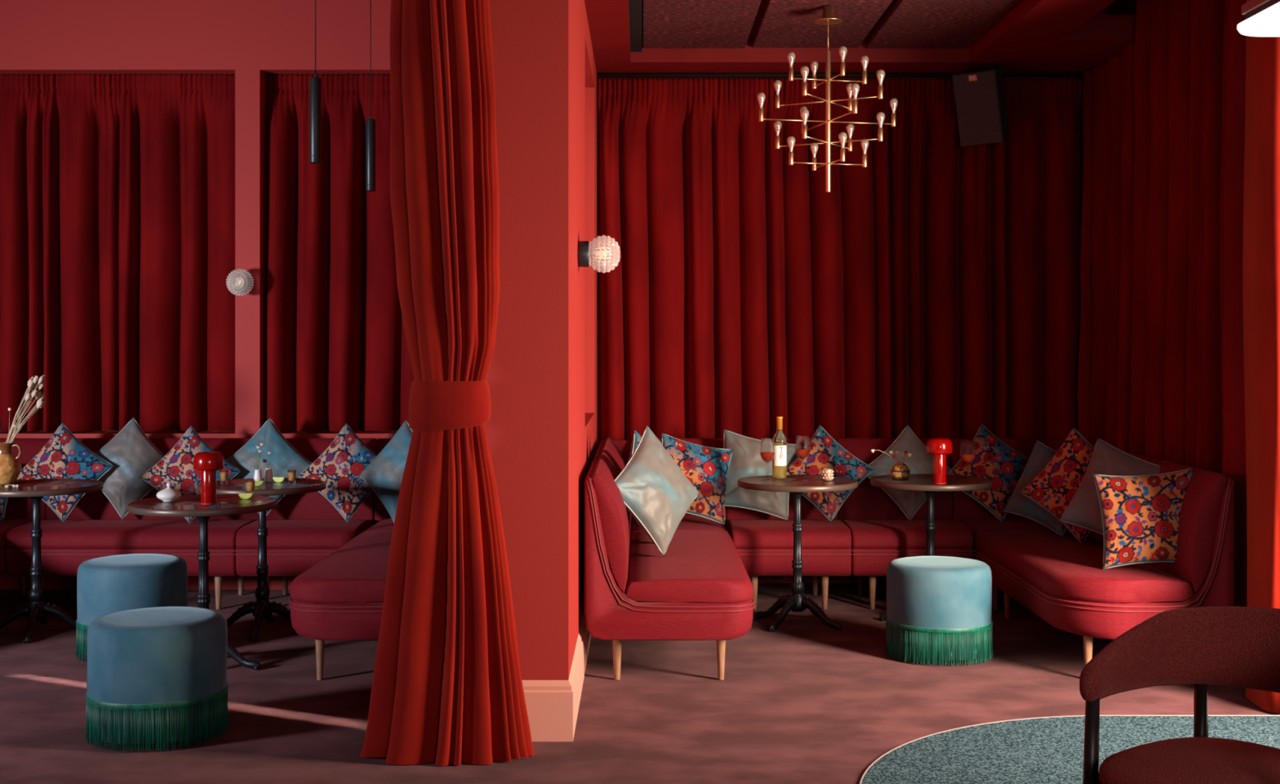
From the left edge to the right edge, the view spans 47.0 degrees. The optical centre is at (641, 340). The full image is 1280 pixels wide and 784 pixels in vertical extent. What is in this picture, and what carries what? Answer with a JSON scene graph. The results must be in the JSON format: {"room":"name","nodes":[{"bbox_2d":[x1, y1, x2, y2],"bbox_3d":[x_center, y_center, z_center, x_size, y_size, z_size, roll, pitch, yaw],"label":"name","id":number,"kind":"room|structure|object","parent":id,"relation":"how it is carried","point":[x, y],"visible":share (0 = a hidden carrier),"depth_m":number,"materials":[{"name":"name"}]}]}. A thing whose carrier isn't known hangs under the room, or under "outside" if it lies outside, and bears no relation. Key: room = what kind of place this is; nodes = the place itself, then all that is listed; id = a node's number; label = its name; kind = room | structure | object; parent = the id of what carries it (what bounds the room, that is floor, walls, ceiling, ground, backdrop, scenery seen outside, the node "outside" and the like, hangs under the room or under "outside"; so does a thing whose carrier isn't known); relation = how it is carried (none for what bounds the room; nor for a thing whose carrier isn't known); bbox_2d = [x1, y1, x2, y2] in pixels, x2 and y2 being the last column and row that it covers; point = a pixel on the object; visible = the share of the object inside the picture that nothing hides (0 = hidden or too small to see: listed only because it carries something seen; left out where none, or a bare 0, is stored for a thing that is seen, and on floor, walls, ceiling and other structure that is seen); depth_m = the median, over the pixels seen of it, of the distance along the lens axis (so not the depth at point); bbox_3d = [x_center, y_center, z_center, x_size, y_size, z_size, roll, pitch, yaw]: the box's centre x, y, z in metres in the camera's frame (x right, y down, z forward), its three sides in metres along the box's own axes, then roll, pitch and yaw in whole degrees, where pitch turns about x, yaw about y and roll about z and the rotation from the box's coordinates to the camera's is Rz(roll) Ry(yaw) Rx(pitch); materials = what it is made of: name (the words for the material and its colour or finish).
{"room":"cocktail lounge","nodes":[
{"label":"cocktail lounge","id":0,"kind":"room"},
{"bbox_2d":[0,0,391,75],"bbox_3d":[-3.400,-2.065,8.990,5.200,0.870,0.260,0,0,0],"label":"wall","id":1,"kind":"structure","parent":0,"point":[37,37],"depth_m":8.86,"materials":[{"name":"red paint"}]},
{"bbox_2d":[0,74,235,431],"bbox_3d":[-3.520,-0.537,8.988,2.160,2.175,0.224,0,0,0],"label":"velvet curtain","id":2,"kind":"object","parent":1,"relation":"hanging from","point":[117,192],"visible":0.95,"depth_m":8.99,"materials":[{"name":"red fabric"}]},
{"bbox_2d":[265,74,413,431],"bbox_3d":[-1.563,-0.537,8.983,1.495,2.175,0.228,0,0,0],"label":"velvet curtain","id":3,"kind":"object","parent":1,"relation":"hanging from","point":[337,353],"visible":0.43,"depth_m":8.98,"materials":[{"name":"red fabric"}]},
{"bbox_2d":[235,70,267,433],"bbox_3d":[-2.374,-0.535,8.990,0.148,2.190,0.260,0,0,0],"label":"wall pier","id":4,"kind":"object","parent":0,"point":[251,112],"visible":0.79,"depth_m":8.86,"materials":[{"name":"red paint"}]},
{"bbox_2d":[225,268,253,295],"bbox_3d":[-2.389,-0.347,8.769,0.164,0.164,0.183,0,0,0],"label":"wall lamp","id":5,"kind":"object","parent":4,"relation":"attached to","point":[239,282],"visible":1,"depth_m":8.70,"materials":[{"name":"white glass"}]},
{"bbox_2d":[484,0,597,679],"bbox_3d":[-0.538,-0.500,7.325,0.524,4.000,3.590,0,0,0],"label":"wall partition","id":6,"kind":"structure","parent":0,"point":[541,429],"depth_m":5.53,"materials":[{"name":"red paint"}]},
{"bbox_2d":[521,607,591,741],"bbox_3d":[-0.538,1.387,7.316,0.560,0.226,3.608,0,0,0],"label":"baseboard","id":7,"kind":"structure","parent":6,"relation":"attached to","point":[552,705],"depth_m":5.51,"materials":[{"name":"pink paint"}]},
{"bbox_2d":[577,235,620,272],"bbox_3d":[-0.185,-0.374,6.354,0.183,0.164,0.164,0,0,0],"label":"wall lamp","id":8,"kind":"object","parent":6,"relation":"attached to","point":[602,254],"visible":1,"depth_m":6.30,"materials":[{"name":"white glass"}]},
{"bbox_2d":[24,0,1126,582],"bbox_3d":[-0.500,-0.500,9.210,11.000,4.000,0.180,0,0,0],"label":"wall","id":9,"kind":"structure","parent":0,"point":[1117,6],"depth_m":9.12,"materials":[{"name":"red paint"}]},
{"bbox_2d":[0,431,396,589],"bbox_3d":[-3.400,1.030,9.000,5.200,0.940,0.240,0,0,0],"label":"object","id":10,"kind":"structure","parent":9,"relation":"attached to","point":[7,581],"depth_m":8.88,"materials":[{"name":"red paint"}]},
{"bbox_2d":[0,582,1279,783],"bbox_3d":[-0.500,1.540,3.900,11.000,0.080,10.800,0,0,0],"label":"floor","id":11,"kind":"structure","parent":0,"point":[806,700],"depth_m":6.09,"materials":[{"name":"carpet"}]},
{"bbox_2d":[0,535,4,572],"bbox_3d":[-3.873,1.040,7.235,0.750,0.920,1.700,0,0,0],"label":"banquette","id":12,"kind":"object","parent":11,"relation":"on","point":[1,538],"visible":1,"depth_m":8.06,"materials":[{"name":"red fabric"}]},
{"bbox_2d":[0,438,49,595],"bbox_3d":[-3.873,1.040,8.457,0.750,0.920,0.741,0,0,0],"label":"banquette","id":13,"kind":"object","parent":11,"relation":"on","point":[19,510],"visible":0.36,"depth_m":8.64,"materials":[{"name":"red fabric"}]},
{"bbox_2d":[0,497,8,520],"bbox_3d":[-3.802,0.852,8.527,0.363,0.364,0.173,0,0,19],"label":"cushion","id":14,"kind":"object","parent":13,"relation":"on","point":[3,500],"visible":0.26,"depth_m":8.45,"materials":[{"name":"fabric"}]},
{"bbox_2d":[0,478,102,642],"bbox_3d":[-3.112,1.118,7.566,0.644,0.760,0.644,0,0,38],"label":"bistro table","id":15,"kind":"object","parent":11,"relation":"on","point":[36,489],"visible":0.93,"depth_m":7.54,"materials":[{"name":"grey metal"}]},
{"bbox_2d":[0,484,19,488],"bbox_3d":[-3.220,0.732,7.412,0.166,0.016,0.051,0,0,0],"label":"nuts","id":16,"kind":"object","parent":15,"relation":"on","point":[7,486],"visible":1,"depth_m":7.41,"materials":[{"name":"beige food"}]},
{"bbox_2d":[0,441,22,484],"bbox_3d":[-3.285,0.631,7.578,0.166,0.214,0.166,0,0,30],"label":"jug","id":17,"kind":"object","parent":15,"relation":"on","point":[10,464],"visible":1,"depth_m":7.54,"materials":[{"name":"brown ceramic"}]},
{"bbox_2d":[5,374,45,443],"bbox_3d":[-3.181,0.369,7.579,0.208,0.388,0.079,0,0,0],"label":"dried grass","id":18,"kind":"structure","parent":17,"relation":"on","point":[33,381],"depth_m":7.57,"materials":[{"name":"beige plant"}]},
{"bbox_2d":[4,437,258,608],"bbox_3d":[-2.869,1.040,8.455,1.263,0.920,0.750,0,0,0],"label":"banquette","id":19,"kind":"object","parent":11,"relation":"on","point":[94,528],"visible":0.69,"depth_m":8.10,"materials":[{"name":"red fabric"}]},
{"bbox_2d":[16,422,114,522],"bbox_3d":[-3.330,0.753,8.464,0.582,0.564,0.190,0,0,5],"label":"cushion","id":20,"kind":"object","parent":19,"relation":"on","point":[64,455],"visible":0.82,"depth_m":8.42,"materials":[{"name":"fabric"}]},
{"bbox_2d":[94,416,164,519],"bbox_3d":[-3.000,0.741,8.591,0.605,0.588,0.193,0,0,-10],"label":"cushion","id":21,"kind":"object","parent":19,"relation":"on","point":[131,453],"visible":0.79,"depth_m":8.53,"materials":[{"name":"grey fabric"}]},
{"bbox_2d":[139,425,240,524],"bbox_3d":[-2.577,0.761,8.400,0.566,0.550,0.189,0,0,-13],"label":"cushion","id":22,"kind":"object","parent":19,"relation":"on","point":[175,467],"visible":0.61,"depth_m":8.35,"materials":[{"name":"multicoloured fabric"}]},
{"bbox_2d":[75,553,187,661],"bbox_3d":[-2.439,1.271,7.055,0.512,0.450,0.512,0,0,-32],"label":"stool","id":23,"kind":"object","parent":11,"relation":"on","point":[106,584],"visible":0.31,"depth_m":6.86,"materials":[{"name":"teal fabric"}]},
{"bbox_2d":[85,606,228,751],"bbox_3d":[-1.844,1.271,5.610,0.517,0.450,0.517,0,0,-41],"label":"stool","id":24,"kind":"object","parent":11,"relation":"on","point":[157,675],"visible":1,"depth_m":5.41,"materials":[{"name":"teal fabric"}]},
{"bbox_2d":[127,493,277,669],"bbox_3d":[-2.015,1.119,6.765,0.663,0.762,0.663,0,0,-21],"label":"bistro table","id":25,"kind":"object","parent":11,"relation":"on","point":[187,505],"visible":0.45,"depth_m":6.72,"materials":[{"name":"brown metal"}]},
{"bbox_2d":[155,482,181,502],"bbox_3d":[-2.173,0.694,6.763,0.112,0.088,0.112,0,0,0],"label":"sugar bowl","id":26,"kind":"object","parent":25,"relation":"on","point":[169,494],"visible":1,"depth_m":6.73,"materials":[{"name":"white ceramic"}]},
{"bbox_2d":[193,451,223,505],"bbox_3d":[-1.952,0.619,6.630,0.133,0.238,0.133,0,0,0],"label":"table lamp","id":27,"kind":"object","parent":25,"relation":"on","point":[208,462],"visible":1,"depth_m":6.60,"materials":[{"name":"red plastic"}]},
{"bbox_2d":[238,493,253,498],"bbox_3d":[-1.851,0.726,6.881,0.067,0.030,0.019,0,0,-12],"label":"wedge","id":28,"kind":"object","parent":25,"relation":"on","point":[243,495],"visible":1,"depth_m":6.87,"materials":[{"name":"green food"}]},
{"bbox_2d":[245,481,254,491],"bbox_3d":[-1.866,0.700,7.014,0.047,0.075,0.047,0,0,0],"label":"shot glass","id":29,"kind":"object","parent":25,"relation":"on","point":[250,485],"visible":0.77,"depth_m":7.00,"materials":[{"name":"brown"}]},
{"bbox_2d":[197,477,325,640],"bbox_3d":[-1.964,1.118,7.616,0.644,0.760,0.644,0,0,-43],"label":"bistro table","id":30,"kind":"object","parent":11,"relation":"on","point":[262,607],"visible":0.78,"depth_m":7.59,"materials":[{"name":"grey metal"}]},
{"bbox_2d":[219,471,228,480],"bbox_3d":[-2.142,0.700,7.544,0.047,0.075,0.047,0,0,0],"label":"shot glass","id":31,"kind":"object","parent":30,"relation":"on","point":[224,475],"visible":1,"depth_m":7.53,"materials":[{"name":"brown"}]},
{"bbox_2d":[250,480,263,486],"bbox_3d":[-1.958,0.726,7.486,0.067,0.030,0.019,0,0,-23],"label":"wedge","id":32,"kind":"object","parent":30,"relation":"on","point":[257,483],"visible":0.66,"depth_m":7.48,"materials":[{"name":"green food"}]},
{"bbox_2d":[253,468,262,480],"bbox_3d":[-1.995,0.703,7.646,0.043,0.070,0.043,0,0,0],"label":"bud vase","id":33,"kind":"object","parent":30,"relation":"on","point":[257,475],"visible":0.7,"depth_m":7.63,"materials":[{"name":"white ceramic"}]},
{"bbox_2d":[256,442,263,469],"bbox_3d":[-1.982,0.608,7.646,0.037,0.158,0.016,0,0,0],"label":"flowers","id":34,"kind":"object","parent":33,"relation":"on","point":[261,443],"visible":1,"depth_m":7.65,"materials":[{"name":"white plant"}]},
{"bbox_2d":[264,467,272,481],"bbox_3d":[-1.956,0.703,7.715,0.043,0.070,0.043,0,0,0],"label":"bud vase","id":35,"kind":"object","parent":30,"relation":"on","point":[268,473],"visible":1,"depth_m":7.70,"materials":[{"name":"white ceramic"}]},
{"bbox_2d":[262,451,271,468],"bbox_3d":[-1.964,0.633,7.715,0.048,0.109,0.019,0,0,0],"label":"flowers","id":36,"kind":"object","parent":35,"relation":"on","point":[269,452],"visible":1,"depth_m":7.71,"materials":[{"name":"purple plant"}]},
{"bbox_2d":[272,476,284,482],"bbox_3d":[-1.896,0.726,7.690,0.067,0.030,0.019,0,0,6],"label":"wedge","id":37,"kind":"object","parent":30,"relation":"on","point":[277,479],"visible":1,"depth_m":7.68,"materials":[{"name":"green food"}]},
{"bbox_2d":[287,471,296,480],"bbox_3d":[-1.794,0.700,7.544,0.047,0.075,0.047,0,0,0],"label":"shot glass","id":38,"kind":"object","parent":30,"relation":"on","point":[291,475],"visible":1,"depth_m":7.53,"materials":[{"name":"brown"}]},
{"bbox_2d":[234,437,377,599],"bbox_3d":[-1.908,1.040,8.455,0.656,0.920,0.750,0,0,0],"label":"banquette","id":39,"kind":"object","parent":11,"relation":"on","point":[304,529],"visible":0.41,"depth_m":8.14,"materials":[{"name":"red fabric"}]},
{"bbox_2d":[225,417,311,515],"bbox_3d":[-2.183,0.741,8.558,0.604,0.589,0.194,0,0,-7],"label":"cushion","id":40,"kind":"object","parent":39,"relation":"on","point":[284,458],"visible":0.59,"depth_m":8.52,"materials":[{"name":"teal fabric"}]},
{"bbox_2d":[297,422,377,522],"bbox_3d":[-1.696,0.755,8.463,0.581,0.560,0.189,0,0,7],"label":"cushion","id":41,"kind":"object","parent":39,"relation":"on","point":[340,464],"visible":0.88,"depth_m":8.40,"materials":[{"name":"fabric"}]},
{"bbox_2d":[288,529,392,679],"bbox_3d":[-1.200,1.040,7.232,0.750,0.920,1.701,0,0,0],"label":"banquette","id":42,"kind":"object","parent":11,"relation":"on","point":[340,597],"visible":0.47,"depth_m":6.40,"materials":[{"name":"red fabric"}]},
{"bbox_2d":[360,438,394,533],"bbox_3d":[-1.200,1.040,8.460,0.750,0.920,0.741,0,0,0],"label":"banquette","id":43,"kind":"object","parent":11,"relation":"on","point":[383,519],"visible":0.05,"depth_m":8.64,"materials":[{"name":"red fabric"}]},
{"bbox_2d":[359,418,413,522],"bbox_3d":[-1.342,0.738,8.217,0.612,0.595,0.191,0,0,27],"label":"cushion","id":44,"kind":"object","parent":43,"relation":"on","point":[384,475],"visible":0.58,"depth_m":8.19,"materials":[{"name":"teal fabric"}]},
{"bbox_2d":[597,437,731,537],"bbox_3d":[0.125,1.040,8.457,0.750,0.920,0.741,0,0,0],"label":"banquette","id":45,"kind":"object","parent":11,"relation":"on","point":[620,449],"visible":0.18,"depth_m":8.54,"materials":[{"name":"red fabric"}]},
{"bbox_2d":[662,432,733,524],"bbox_3d":[0.290,0.776,8.278,0.532,0.518,0.198,0,0,-19],"label":"cushion","id":46,"kind":"object","parent":45,"relation":"on","point":[707,468],"visible":0.74,"depth_m":8.24,"materials":[{"name":"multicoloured fabric"}]},
{"bbox_2d":[584,446,755,679],"bbox_3d":[0.125,1.040,7.235,0.750,0.920,1.700,0,0,0],"label":"banquette","id":47,"kind":"object","parent":11,"relation":"on","point":[701,588],"visible":0.98,"depth_m":6.39,"materials":[{"name":"red fabric"}]},
{"bbox_2d":[627,429,641,461],"bbox_3d":[0.050,0.747,7.541,0.234,0.579,0.585,0,0,11],"label":"cushion","id":48,"kind":"object","parent":47,"relation":"on","point":[637,437],"visible":0.03,"depth_m":7.55,"materials":[{"name":"fabric"}]},
{"bbox_2d":[614,424,699,556],"bbox_3d":[0.065,0.725,7.143,0.206,0.623,0.642,0,0,37],"label":"cushion","id":49,"kind":"object","parent":47,"relation":"on","point":[654,489],"visible":0.94,"depth_m":7.05,"materials":[{"name":"grey fabric"}]},
{"bbox_2d":[725,437,852,608],"bbox_3d":[0.825,1.040,8.455,0.656,0.920,0.750,0,0,0],"label":"banquette","id":50,"kind":"object","parent":11,"relation":"on","point":[763,542],"visible":0.57,"depth_m":8.10,"materials":[{"name":"red fabric"}]},
{"bbox_2d":[723,429,799,520],"bbox_3d":[0.660,0.775,8.527,0.532,0.521,0.205,0,0,-1],"label":"cushion","id":51,"kind":"object","parent":50,"relation":"on","point":[746,460],"visible":0.55,"depth_m":8.46,"materials":[{"name":"grey fabric"}]},
{"bbox_2d":[786,424,875,521],"bbox_3d":[1.056,0.761,8.464,0.567,0.548,0.189,0,0,7],"label":"cushion","id":52,"kind":"object","parent":50,"relation":"on","point":[824,452],"visible":0.68,"depth_m":8.42,"materials":[{"name":"fabric"}]},
{"bbox_2d":[737,474,857,631],"bbox_3d":[0.824,1.118,7.797,0.631,0.760,0.631,0,0,0],"label":"bistro table","id":53,"kind":"object","parent":11,"relation":"on","point":[797,484],"visible":0.99,"depth_m":7.75,"materials":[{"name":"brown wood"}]},
{"bbox_2d":[760,451,774,461],"bbox_3d":[0.660,0.626,7.751,0.080,0.222,0.080,0,0,0],"label":"wine","id":54,"kind":"object","parent":53,"relation":"on","point":[766,455],"visible":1,"depth_m":7.72,"materials":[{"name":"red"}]},
{"bbox_2d":[772,416,786,478],"bbox_3d":[0.738,0.572,7.894,0.077,0.332,0.078,0,0,0],"label":"wine bottle","id":55,"kind":"object","parent":53,"relation":"on","point":[779,439],"visible":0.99,"depth_m":7.87,"materials":[{"name":"green glass"}]},
{"bbox_2d":[795,448,809,457],"bbox_3d":[0.870,0.626,7.969,0.080,0.222,0.080,0,0,0],"label":"wine glass","id":56,"kind":"object","parent":53,"relation":"on","point":[802,453],"visible":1,"depth_m":7.94,"materials":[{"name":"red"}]},
{"bbox_2d":[821,468,833,480],"bbox_3d":[0.982,0.708,7.786,0.064,0.060,0.066,0,0,0],"label":"tealight holder","id":57,"kind":"object","parent":53,"relation":"on","point":[827,474],"visible":1,"depth_m":7.76,"materials":[{"name":"white glass"}]},
{"bbox_2d":[835,437,973,608],"bbox_3d":[1.490,1.040,8.455,0.666,0.920,0.750,0,0,0],"label":"banquette","id":58,"kind":"object","parent":11,"relation":"on","point":[882,533],"visible":0.57,"depth_m":8.23,"materials":[{"name":"red fabric"}]},
{"bbox_2d":[867,424,951,520],"bbox_3d":[1.545,0.762,8.526,0.562,0.547,0.180,0,0,-8],"label":"cushion","id":59,"kind":"object","parent":58,"relation":"on","point":[908,501],"visible":0.64,"depth_m":8.48,"materials":[{"name":"grey fabric"}]},
{"bbox_2d":[870,473,991,620],"bbox_3d":[1.539,1.118,7.850,0.634,0.760,0.634,0,0,-29],"label":"bistro table","id":60,"kind":"object","parent":11,"relation":"on","point":[916,482],"visible":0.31,"depth_m":7.79,"materials":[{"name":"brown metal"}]},
{"bbox_2d":[890,462,910,479],"bbox_3d":[1.380,0.693,7.858,0.103,0.090,0.103,0,0,0],"label":"vase","id":61,"kind":"object","parent":60,"relation":"on","point":[900,470],"visible":1,"depth_m":7.82,"materials":[{"name":"ceramic"}]},
{"bbox_2d":[871,448,911,463],"bbox_3d":[1.331,0.628,7.855,0.217,0.100,0.035,0,0,-3],"label":"twigs","id":62,"kind":"object","parent":61,"relation":"in","point":[872,450],"visible":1,"depth_m":7.86,"materials":[{"name":"beige plant"}]},
{"bbox_2d":[926,437,952,484],"bbox_3d":[1.532,0.619,7.578,0.133,0.238,0.133,0,0,0],"label":"table lamp","id":63,"kind":"object","parent":60,"relation":"on","point":[939,447],"visible":1,"depth_m":7.55,"materials":[{"name":"red paint"}]},
{"bbox_2d":[960,453,975,462],"bbox_3d":[1.685,0.626,7.612,0.080,0.222,0.080,0,0,0],"label":"wine","id":64,"kind":"object","parent":60,"relation":"on","point":[966,458],"visible":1,"depth_m":7.59,"materials":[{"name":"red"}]},
{"bbox_2d":[885,555,993,666],"bbox_3d":[1.415,1.273,7.013,0.502,0.446,0.502,0,0,27],"label":"stool","id":65,"kind":"object","parent":11,"relation":"on","point":[939,607],"visible":1,"depth_m":6.81,"materials":[{"name":"teal fabric"}]},
{"bbox_2d":[949,437,1095,609],"bbox_3d":[2.200,1.040,8.460,0.750,0.920,0.741,0,0,0],"label":"banquette","id":66,"kind":"object","parent":11,"relation":"on","point":[966,510],"visible":0.17,"depth_m":8.64,"materials":[{"name":"red fabric"}]},
{"bbox_2d":[946,423,1029,522],"bbox_3d":[2.011,0.758,8.464,0.559,0.555,0.197,0,0,16],"label":"cushion","id":67,"kind":"object","parent":66,"relation":"on","point":[994,460],"visible":0.79,"depth_m":8.41,"materials":[{"name":"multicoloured fabric"}]},
{"bbox_2d":[858,714,1279,783],"bbox_3d":[2.553,1.496,4.037,3.695,0.008,3.675,0,0,0],"label":"rug","id":68,"kind":"object","parent":11,"relation":"on","point":[1047,749],"visible":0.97,"depth_m":5.42,"materials":[{"name":"blue carpet"}]},
{"bbox_2d":[1079,605,1279,783],"bbox_3d":[1.414,1.082,3.538,0.600,0.826,0.622,0,0,-35],"label":"armchair","id":69,"kind":"object","parent":68,"relation":"on","point":[1230,646],"visible":1,"depth_m":3.72,"materials":[{"name":"red fabric"}]},
{"bbox_2d":[974,450,1234,666],"bbox_3d":[2.200,1.040,7.232,0.750,0.920,1.701,0,0,0],"label":"banquette","id":70,"kind":"object","parent":11,"relation":"on","point":[1064,581],"visible":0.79,"depth_m":6.48,"materials":[{"name":"red fabric"}]},
{"bbox_2d":[1003,440,1066,537],"bbox_3d":[2.196,0.790,7.931,0.217,0.490,0.512,0,0,-32],"label":"cushion","id":71,"kind":"object","parent":70,"relation":"on","point":[1019,504],"visible":0.51,"depth_m":7.96,"materials":[{"name":"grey fabric"}]},
{"bbox_2d":[1020,426,1094,544],"bbox_3d":[2.247,0.743,7.590,0.617,0.586,0.214,0,0,35],"label":"cushion","id":72,"kind":"object","parent":70,"relation":"on","point":[1055,486],"visible":0.65,"depth_m":7.59,"materials":[{"name":"fabric"}]},
{"bbox_2d":[1058,437,1160,534],"bbox_3d":[2.326,0.757,7.142,0.582,0.558,0.212,0,0,34],"label":"cushion","id":73,"kind":"object","parent":70,"relation":"on","point":[1083,510],"visible":0.47,"depth_m":7.16,"materials":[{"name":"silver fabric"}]},
{"bbox_2d":[1093,467,1192,568],"bbox_3d":[2.290,0.805,6.667,0.478,0.460,0.191,0,0,21],"label":"cushion","id":74,"kind":"object","parent":70,"relation":"on","point":[1140,513],"visible":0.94,"depth_m":6.62,"materials":[{"name":"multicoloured fabric"}]},
{"bbox_2d":[1242,0,1279,713],"bbox_3d":[2.660,-0.380,5.995,0.334,3.740,0.552,0,0,-40],"label":"velvet curtain","id":75,"kind":"object","parent":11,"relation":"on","point":[1261,193],"visible":0.84,"depth_m":5.97,"materials":[{"name":"red fabric"}]},
{"bbox_2d":[584,0,1136,75],"bbox_3d":[2.100,-2.065,3.810,5.800,0.870,10.620,0,0,0],"label":"ceiling","id":76,"kind":"structure","parent":0,"point":[1033,36],"depth_m":8.45,"materials":[{"name":"red paint"}]},
{"bbox_2d":[360,0,534,765],"bbox_3d":[-0.703,-0.254,5.348,0.628,3.501,0.326,0,0,-3],"label":"drape","id":77,"kind":"object","parent":76,"relation":"hanging from","point":[447,687],"visible":1,"depth_m":5.24,"materials":[{"name":"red fabric"}]},
{"bbox_2d":[628,0,641,52],"bbox_3d":[-0.034,-1.730,3.560,0.067,0.080,10.120,0,0,0],"label":"trim","id":78,"kind":"structure","parent":76,"relation":"attached to","point":[634,6],"depth_m":7.88,"materials":[{"name":"black"}]},
{"bbox_2d":[642,31,750,48],"bbox_3d":[0.302,-1.730,8.382,0.595,0.050,0.432,0,0,0],"label":"acoustic panel","id":79,"kind":"object","parent":76,"relation":"attached to","point":[650,40],"visible":0.74,"depth_m":8.36,"materials":[{"name":"fabric"}]},
{"bbox_2d":[642,0,761,32],"bbox_3d":[0.302,-1.730,7.632,0.595,0.050,1.052,0,0,0],"label":"acoustic panel","id":80,"kind":"object","parent":76,"relation":"attached to","point":[658,15],"visible":1,"depth_m":7.71,"materials":[{"name":"fabric"}]},
{"bbox_2d":[752,0,891,48],"bbox_3d":[0.954,-1.732,8.012,0.617,0.046,1.172,0,0,0],"label":"acoustic panel","id":81,"kind":"object","parent":76,"relation":"attached to","point":[782,24],"visible":1,"depth_m":7.97,"materials":[{"name":"fabric"}]},
{"bbox_2d":[756,5,897,192],"bbox_3d":[0.951,-1.232,7.516,0.609,0.947,0.609,0,0,24],"label":"chandelier","id":82,"kind":"object","parent":81,"relation":"hanging from","point":[828,19],"visible":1,"depth_m":7.50,"materials":[{"name":"gold metal"}]},
{"bbox_2d":[769,0,893,1],"bbox_3d":[0.954,-1.732,6.862,0.617,0.046,1.112,0,0,0],"label":"acoustic panel","id":83,"kind":"object","parent":76,"relation":"attached to","point":[770,0],"visible":1,"depth_m":7.40,"materials":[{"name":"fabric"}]},
{"bbox_2d":[597,73,1083,77],"bbox_3d":[1.315,-1.612,8.940,3.170,0.024,0.024,0,0,0],"label":"track","id":84,"kind":"object","parent":76,"relation":"attached to","point":[599,75],"visible":0.65,"depth_m":8.93,"materials":[{"name":"black metal"}]},
{"bbox_2d":[597,78,1083,580],"bbox_3d":[1.315,-0.075,8.981,3.170,3.050,0.255,0,0,0],"label":"velvet curtain","id":85,"kind":"object","parent":84,"relation":"hanging from","point":[934,290],"visible":0.65,"depth_m":9.00,"materials":[{"name":"red fabric"}]},
{"bbox_2d":[866,24,985,48],"bbox_3d":[1.603,-1.730,8.367,0.593,0.050,0.462,0,0,0],"label":"acoustic panel","id":86,"kind":"object","parent":76,"relation":"attached to","point":[877,39],"visible":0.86,"depth_m":8.36,"materials":[{"name":"fabric"}]},
{"bbox_2d":[878,0,1020,31],"bbox_3d":[1.603,-1.730,7.617,0.593,0.050,1.022,0,0,0],"label":"acoustic panel","id":87,"kind":"object","parent":76,"relation":"attached to","point":[904,15],"visible":1,"depth_m":7.71,"materials":[{"name":"fabric"}]},
{"bbox_2d":[952,66,1009,146],"bbox_3d":[2.015,-1.390,8.739,0.278,0.473,0.327,0,0,27],"label":"loudspeaker","id":88,"kind":"object","parent":76,"relation":"hanging from","point":[979,93],"visible":1,"depth_m":8.64,"materials":[{"name":"grey plastic"}]},
{"bbox_2d":[1077,0,1247,606],"bbox_3d":[2.663,-0.385,7.620,0.160,3.730,2.600,0,0,0],"label":"velvet curtain","id":89,"kind":"object","parent":76,"relation":"hanging from","point":[1161,371],"visible":0.69,"depth_m":7.34,"materials":[{"name":"red fabric"}]},
{"bbox_2d":[1236,0,1279,36],"bbox_3d":[2.240,-1.300,4.165,0.720,0.660,1.150,0,0,0],"label":"ceiling lamp","id":90,"kind":"object","parent":76,"relation":"hanging from","point":[1262,17],"visible":1,"depth_m":4.54,"materials":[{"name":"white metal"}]},
{"bbox_2d":[1126,0,1137,14],"bbox_3d":[3.050,-0.500,7.535,0.100,4.000,3.170,0,0,0],"label":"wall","id":91,"kind":"structure","parent":0,"point":[1131,4],"depth_m":9.01,"materials":[{"name":"red paint"}]},
{"bbox_3d":[-3.400,-2.450,3.900,5.200,0.100,10.800,0,0,0],"label":"ceiling","id":92,"kind":"structure","parent":0,"visible":0},
{"bbox_2d":[309,0,321,164],"bbox_3d":[-1.545,-1.621,6.970,0.055,1.559,0.055,0,0,0],"label":"pendant","id":93,"kind":"object","parent":92,"relation":"hanging from","point":[315,83],"visible":1,"depth_m":6.95,"materials":[{"name":"grey metal"}]},
{"bbox_2d":[365,0,375,191],"bbox_3d":[-1.525,-1.621,8.273,0.055,1.559,0.055,0,0,0],"label":"pendant","id":94,"kind":"object","parent":92,"relation":"hanging from","point":[370,123],"visible":1,"depth_m":8.25,"materials":[{"name":"grey metal"}]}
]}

